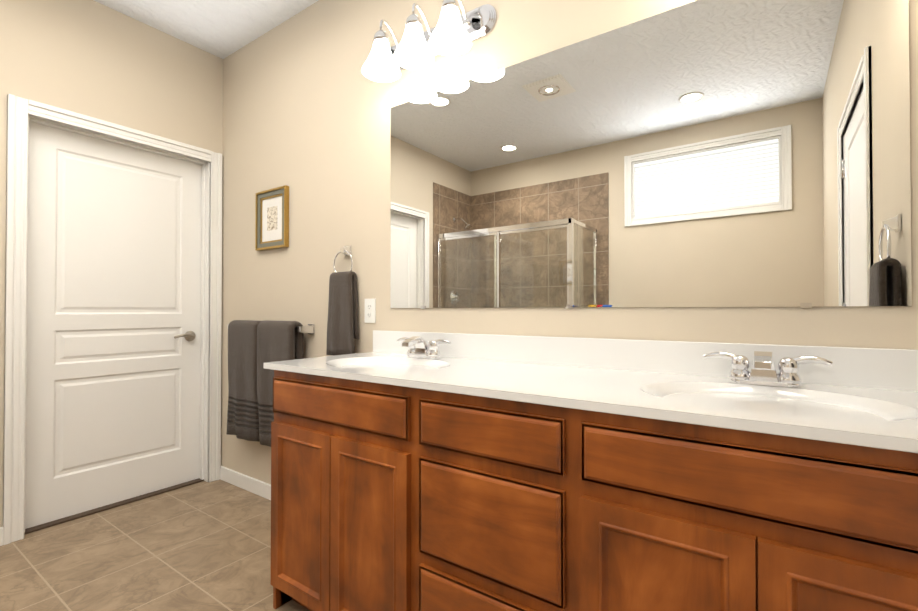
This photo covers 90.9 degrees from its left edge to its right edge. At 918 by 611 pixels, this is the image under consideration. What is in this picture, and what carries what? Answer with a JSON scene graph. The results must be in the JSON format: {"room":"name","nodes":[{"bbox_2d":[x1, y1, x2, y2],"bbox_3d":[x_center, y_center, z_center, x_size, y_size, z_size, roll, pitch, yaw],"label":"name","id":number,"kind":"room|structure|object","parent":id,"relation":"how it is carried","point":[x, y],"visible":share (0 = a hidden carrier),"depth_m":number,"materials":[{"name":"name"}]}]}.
{"room":"bathroom","nodes":[
{"label":"bathroom","id":0,"kind":"room"},
{"bbox_2d":[0,0,222,526],"bbox_3d":[-2.440,-0.259,1.770,0.120,2.734,3.190,0,-1,35],"label":"wall","id":1,"kind":"structure","parent":0,"point":[94,59],"depth_m":2.42,"materials":[{"name":"paint"}]},
{"bbox_2d":[3,94,221,544],"bbox_3d":[-1.879,0.064,2.552,0.139,2.105,1.000,0,-1,35],"label":"door frame","id":2,"kind":"structure","parent":1,"relation":"attached to","point":[22,113],"depth_m":2.21,"materials":[{"name":"white wood"}]},
{"bbox_2d":[25,121,201,528],"bbox_3d":[-1.919,0.094,2.580,0.035,2.022,0.844,0,-1,35],"label":"door","id":3,"kind":"structure","parent":1,"relation":"in","point":[113,310],"depth_m":2.51,"materials":[{"name":"white wood"}]},
{"bbox_2d":[174,331,195,340],"bbox_3d":[-1.700,0.192,2.807,0.061,0.066,0.145,0,-1,35],"label":"door handle","id":4,"kind":"object","parent":3,"relation":"attached to","point":[189,335],"depth_m":2.82,"materials":[{"name":"silver metal"}]},
{"bbox_2d":[24,478,203,534],"bbox_3d":[-1.901,1.111,2.556,0.075,0.010,0.850,0,-1,35],"label":"threshold","id":5,"kind":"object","parent":1,"relation":"attached to","point":[90,512],"depth_m":2.48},
{"bbox_2d":[0,479,309,610],"bbox_3d":[-1.056,1.148,0.786,3.500,0.100,3.190,0,-1,35],"label":"floor","id":6,"kind":"structure","parent":0,"point":[203,546],"depth_m":1.98,"materials":[{"name":"tile"}]},
{"bbox_2d":[263,330,917,610],"bbox_3d":[0.201,0.606,1.360,1.847,0.996,0.571,0,-1,35],"label":"bathroom vanity","id":7,"kind":"object","parent":6,"relation":"on","point":[424,471],"visible":1,"depth_m":1.07,"materials":[{"name":"brown wood"}]},
{"bbox_2d":[263,330,917,452],"bbox_3d":[0.201,0.222,1.364,1.847,0.228,0.571,0,-1,35],"label":"countertop","id":8,"kind":"structure","parent":7,"relation":"on","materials":[{"name":"stone"}]},
{"bbox_2d":[397,336,450,358],"bbox_3d":[-0.165,0.167,1.798,0.278,0.088,0.148,0,-1,35],"label":"faucet","id":9,"kind":"object","parent":8,"relation":"on","point":[419,348],"depth_m":1.79,"materials":[{"name":"silver metal"}]},
{"bbox_2d":[703,351,832,387],"bbox_3d":[0.770,0.161,1.143,0.278,0.088,0.148,0,-1,35],"label":"faucet","id":10,"kind":"object","parent":8,"relation":"on","point":[763,374],"depth_m":1.15,"materials":[{"name":"silver metal"}]},
{"bbox_2d":[94,0,318,58],"bbox_3d":[-1.056,-1.676,0.815,3.500,0.080,3.190,0,-1,35],"label":"ceiling","id":11,"kind":"structure","parent":0,"point":[222,29],"depth_m":2.54,"materials":[{"name":"white paint"}]},
{"bbox_2d":[221,0,917,484],"bbox_3d":[-0.175,-0.256,2.058,3.260,2.734,0.120,0,-1,35],"label":"wall","id":12,"kind":"structure","parent":0,"point":[307,104],"depth_m":2.20,"materials":[{"name":"paint"}]},
{"bbox_2d":[220,466,270,499],"bbox_3d":[-0.960,1.077,2.515,1.442,0.086,0.016,0,-1,35],"label":"baseboard","id":13,"kind":"structure","parent":12,"relation":"attached to","point":[249,484],"depth_m":2.73,"materials":[{"name":"white wood"}]},
{"bbox_2d":[226,320,314,446],"bbox_3d":[-1.103,0.423,2.548,0.742,0.678,0.127,0,-1,35],"label":"towel rail","id":14,"kind":"object","parent":12,"relation":"attached to","point":[254,346],"visible":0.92,"depth_m":2.52,"materials":[{"name":"grey fabric"}]},
{"bbox_2d":[255,185,288,250],"bbox_3d":[-1.080,-0.497,2.604,0.295,0.341,0.024,0,-1,35],"label":"picture frame","id":15,"kind":"object","parent":12,"relation":"attached to","point":[271,218],"visible":1,"depth_m":2.60,"materials":[{"name":"gold metal"}]},
{"bbox_2d":[326,245,358,355],"bbox_3d":[-0.566,-0.026,2.214,0.207,0.542,0.066,0,-1,35],"label":"towel ring","id":16,"kind":"object","parent":12,"relation":"attached to","point":[342,329],"visible":0.98,"depth_m":2.19,"materials":[{"name":"grey fabric"}]},
{"bbox_2d":[365,298,375,322],"bbox_3d":[-0.424,0.024,2.149,0.070,0.115,0.008,0,-1,35],"label":"electrical outlet plate","id":17,"kind":"object","parent":12,"relation":"attached to","point":[370,310],"visible":1,"depth_m":2.14,"materials":[{"name":"white plastic"}]},
{"bbox_2d":[362,0,496,81],"bbox_3d":[-0.169,-1.118,1.855,0.620,0.235,0.216,0,-1,35],"label":"sconce","id":18,"kind":"object","parent":12,"relation":"attached to","point":[453,32],"visible":1,"depth_m":1.81,"materials":[{"name":"white glass"}]},
{"bbox_2d":[390,0,911,308],"bbox_3d":[0.389,-0.455,1.585,1.715,0.930,0.008,0,-1,35],"label":"mirror","id":19,"kind":"object","parent":12,"relation":"attached to","point":[726,153],"visible":1,"depth_m":1.39,"materials":[{"name":"silver mirror"}]}
]}

